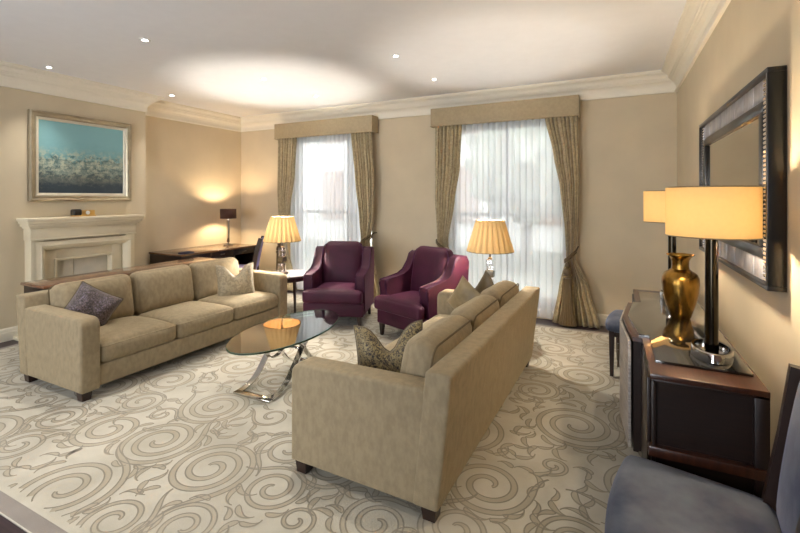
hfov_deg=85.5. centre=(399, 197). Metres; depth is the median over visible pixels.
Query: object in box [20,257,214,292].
table
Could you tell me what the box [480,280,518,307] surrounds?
cushion
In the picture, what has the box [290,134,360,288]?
sheer curtain
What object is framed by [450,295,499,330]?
cushion
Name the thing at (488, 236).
table lamp
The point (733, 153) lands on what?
mirror glass
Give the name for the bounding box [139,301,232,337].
seat cushion
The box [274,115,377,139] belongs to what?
pelmet
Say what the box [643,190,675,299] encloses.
table lamp
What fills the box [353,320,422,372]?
throw pillow
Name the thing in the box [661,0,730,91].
trim
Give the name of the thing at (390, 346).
seat cushion
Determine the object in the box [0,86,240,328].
wall
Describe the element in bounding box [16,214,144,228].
mantel shelf
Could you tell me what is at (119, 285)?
cushion
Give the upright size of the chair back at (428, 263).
0.561 m
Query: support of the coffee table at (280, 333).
on the area rug
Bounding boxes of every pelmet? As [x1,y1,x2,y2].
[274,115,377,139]
[430,95,579,128]
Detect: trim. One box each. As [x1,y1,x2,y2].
[0,60,163,111]
[146,100,240,131]
[241,70,675,131]
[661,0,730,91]
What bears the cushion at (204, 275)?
on the sofa at (164, 314)
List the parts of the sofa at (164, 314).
leg, frame, arm, leg, rail, arm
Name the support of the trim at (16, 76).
attached to the wall at (183, 174)
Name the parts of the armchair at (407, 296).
leg, arm, rail, arm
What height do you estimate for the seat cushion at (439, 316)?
0.202 m
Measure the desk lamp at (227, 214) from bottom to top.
0.585 m
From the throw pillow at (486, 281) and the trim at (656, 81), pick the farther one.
the trim at (656, 81)
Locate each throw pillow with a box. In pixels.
[64,281,123,325]
[215,262,254,295]
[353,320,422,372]
[446,276,479,308]
[475,270,493,293]
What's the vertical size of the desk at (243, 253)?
0.730 m
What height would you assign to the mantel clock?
0.085 m
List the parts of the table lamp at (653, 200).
lamp shade, shade frame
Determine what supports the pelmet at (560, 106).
attached to the wall at (628, 145)
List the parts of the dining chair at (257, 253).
post, backrest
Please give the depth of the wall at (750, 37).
2.14 m
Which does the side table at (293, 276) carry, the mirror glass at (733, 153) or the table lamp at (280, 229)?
the table lamp at (280, 229)
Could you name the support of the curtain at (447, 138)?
hanging from the pelmet at (560, 106)
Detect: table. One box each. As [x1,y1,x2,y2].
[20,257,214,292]
[226,310,338,403]
[270,270,305,312]
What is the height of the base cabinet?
0.792 m
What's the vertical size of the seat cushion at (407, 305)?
0.179 m
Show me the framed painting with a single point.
(70, 157)
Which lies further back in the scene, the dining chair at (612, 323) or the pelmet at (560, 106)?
the pelmet at (560, 106)
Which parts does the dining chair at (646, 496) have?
seat, post, backrest, post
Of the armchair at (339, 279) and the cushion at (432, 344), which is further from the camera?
the armchair at (339, 279)
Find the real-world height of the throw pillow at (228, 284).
0.386 m
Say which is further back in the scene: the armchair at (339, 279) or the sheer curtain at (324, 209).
the sheer curtain at (324, 209)
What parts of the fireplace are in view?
hearth panel, moulding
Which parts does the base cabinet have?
handle, door, door, rail, frame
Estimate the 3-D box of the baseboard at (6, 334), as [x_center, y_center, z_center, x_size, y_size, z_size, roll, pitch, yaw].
[-3.788,1.433,5.165,0.020,0.135,1.600,0,0,26]
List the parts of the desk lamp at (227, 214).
lamp shade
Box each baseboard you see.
[0,326,17,342]
[298,289,607,325]
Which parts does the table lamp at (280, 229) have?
lamp shade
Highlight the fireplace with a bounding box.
[13,214,144,340]
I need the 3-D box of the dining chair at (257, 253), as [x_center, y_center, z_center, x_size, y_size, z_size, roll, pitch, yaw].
[-2.358,1.047,6.475,0.623,0.912,0.496,0,0,-12]
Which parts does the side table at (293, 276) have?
leg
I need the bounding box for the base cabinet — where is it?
[617,289,770,497]
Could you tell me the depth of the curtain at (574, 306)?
5.03 m
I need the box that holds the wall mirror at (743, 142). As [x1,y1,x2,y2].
[699,65,786,291]
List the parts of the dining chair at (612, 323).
leg, seat, leg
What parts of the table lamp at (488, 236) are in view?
lamp shade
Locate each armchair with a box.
[302,241,373,325]
[374,246,468,334]
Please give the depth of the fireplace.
5.02 m
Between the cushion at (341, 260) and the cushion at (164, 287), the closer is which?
the cushion at (164, 287)
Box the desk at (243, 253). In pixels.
[149,243,255,264]
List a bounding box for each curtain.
[276,138,296,290]
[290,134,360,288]
[351,132,379,297]
[435,125,461,248]
[448,119,565,318]
[545,116,599,328]
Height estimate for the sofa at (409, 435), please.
0.773 m
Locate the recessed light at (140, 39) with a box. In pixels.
[139,38,150,41]
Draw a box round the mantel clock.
[70,209,95,216]
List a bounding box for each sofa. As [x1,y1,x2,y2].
[16,257,286,401]
[292,280,539,522]
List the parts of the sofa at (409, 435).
leg, arm, leg, frame, arm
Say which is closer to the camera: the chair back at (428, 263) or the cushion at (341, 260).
the chair back at (428, 263)
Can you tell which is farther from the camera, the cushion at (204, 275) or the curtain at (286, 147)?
the curtain at (286, 147)
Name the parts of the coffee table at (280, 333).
leg, glass, leg, leg, leg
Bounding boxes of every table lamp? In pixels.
[263,216,300,273]
[466,219,513,277]
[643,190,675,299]
[665,186,763,365]
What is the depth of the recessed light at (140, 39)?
3.78 m
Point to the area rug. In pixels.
(169, 446)
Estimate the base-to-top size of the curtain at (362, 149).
2.456 m
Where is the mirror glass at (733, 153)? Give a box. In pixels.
[708,117,758,244]
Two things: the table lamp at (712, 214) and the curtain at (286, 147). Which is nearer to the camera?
the table lamp at (712, 214)
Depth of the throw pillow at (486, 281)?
3.79 m
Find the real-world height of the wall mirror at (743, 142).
0.898 m
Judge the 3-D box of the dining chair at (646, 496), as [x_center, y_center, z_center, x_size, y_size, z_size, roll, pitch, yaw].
[0.990,1.023,1.391,0.574,0.937,0.552,0,0,33]
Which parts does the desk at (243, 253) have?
panel, drawer, drawer, drawer, panel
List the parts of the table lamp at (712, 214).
lamp shade, shade frame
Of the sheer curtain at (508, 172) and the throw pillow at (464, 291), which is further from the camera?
the sheer curtain at (508, 172)
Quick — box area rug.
[0,293,641,532]
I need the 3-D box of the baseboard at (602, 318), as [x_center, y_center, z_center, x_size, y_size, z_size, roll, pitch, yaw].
[0.110,1.433,6.188,6.530,0.135,0.020,0,0,26]
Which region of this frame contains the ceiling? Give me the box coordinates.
[0,0,685,116]
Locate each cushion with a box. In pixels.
[50,274,133,319]
[100,316,175,362]
[129,265,193,315]
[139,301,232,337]
[189,257,238,300]
[198,291,277,319]
[302,282,362,304]
[322,241,362,283]
[374,291,423,320]
[385,338,398,350]
[400,315,471,377]
[423,314,449,328]
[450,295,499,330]
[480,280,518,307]
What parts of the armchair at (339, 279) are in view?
arm, rail, leg, arm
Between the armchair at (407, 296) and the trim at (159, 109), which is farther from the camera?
the trim at (159, 109)
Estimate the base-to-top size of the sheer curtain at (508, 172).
2.450 m
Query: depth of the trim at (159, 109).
6.71 m
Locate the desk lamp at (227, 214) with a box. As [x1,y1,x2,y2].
[220,209,235,245]
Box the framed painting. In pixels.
[27,109,130,200]
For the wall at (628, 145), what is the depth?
5.12 m
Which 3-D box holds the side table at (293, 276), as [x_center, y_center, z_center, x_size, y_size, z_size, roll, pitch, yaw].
[-1.441,1.226,5.506,0.600,0.521,0.600,0,0,8]
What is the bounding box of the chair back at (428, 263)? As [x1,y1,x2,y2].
[411,246,453,290]
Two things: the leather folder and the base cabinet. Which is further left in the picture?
the leather folder
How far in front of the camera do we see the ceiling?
3.90 m
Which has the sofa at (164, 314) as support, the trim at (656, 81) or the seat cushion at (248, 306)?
the seat cushion at (248, 306)
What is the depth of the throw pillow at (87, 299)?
3.58 m
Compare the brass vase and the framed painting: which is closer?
the brass vase
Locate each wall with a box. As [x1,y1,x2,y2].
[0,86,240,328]
[241,92,676,314]
[677,0,799,456]
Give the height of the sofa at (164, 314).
0.773 m
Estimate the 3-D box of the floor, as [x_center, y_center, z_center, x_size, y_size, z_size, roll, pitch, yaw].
[-1.599,1.575,2.749,6.930,0.150,8.300,0,0,26]
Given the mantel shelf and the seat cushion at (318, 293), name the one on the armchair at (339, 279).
the seat cushion at (318, 293)
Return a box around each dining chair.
[238,236,263,269]
[605,310,622,375]
[605,363,799,532]
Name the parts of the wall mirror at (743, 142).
silver panel, silver panel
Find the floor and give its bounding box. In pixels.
[0,289,608,532]
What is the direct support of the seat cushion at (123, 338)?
on the sofa at (164, 314)
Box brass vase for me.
[661,253,699,319]
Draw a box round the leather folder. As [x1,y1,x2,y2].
[178,251,193,253]

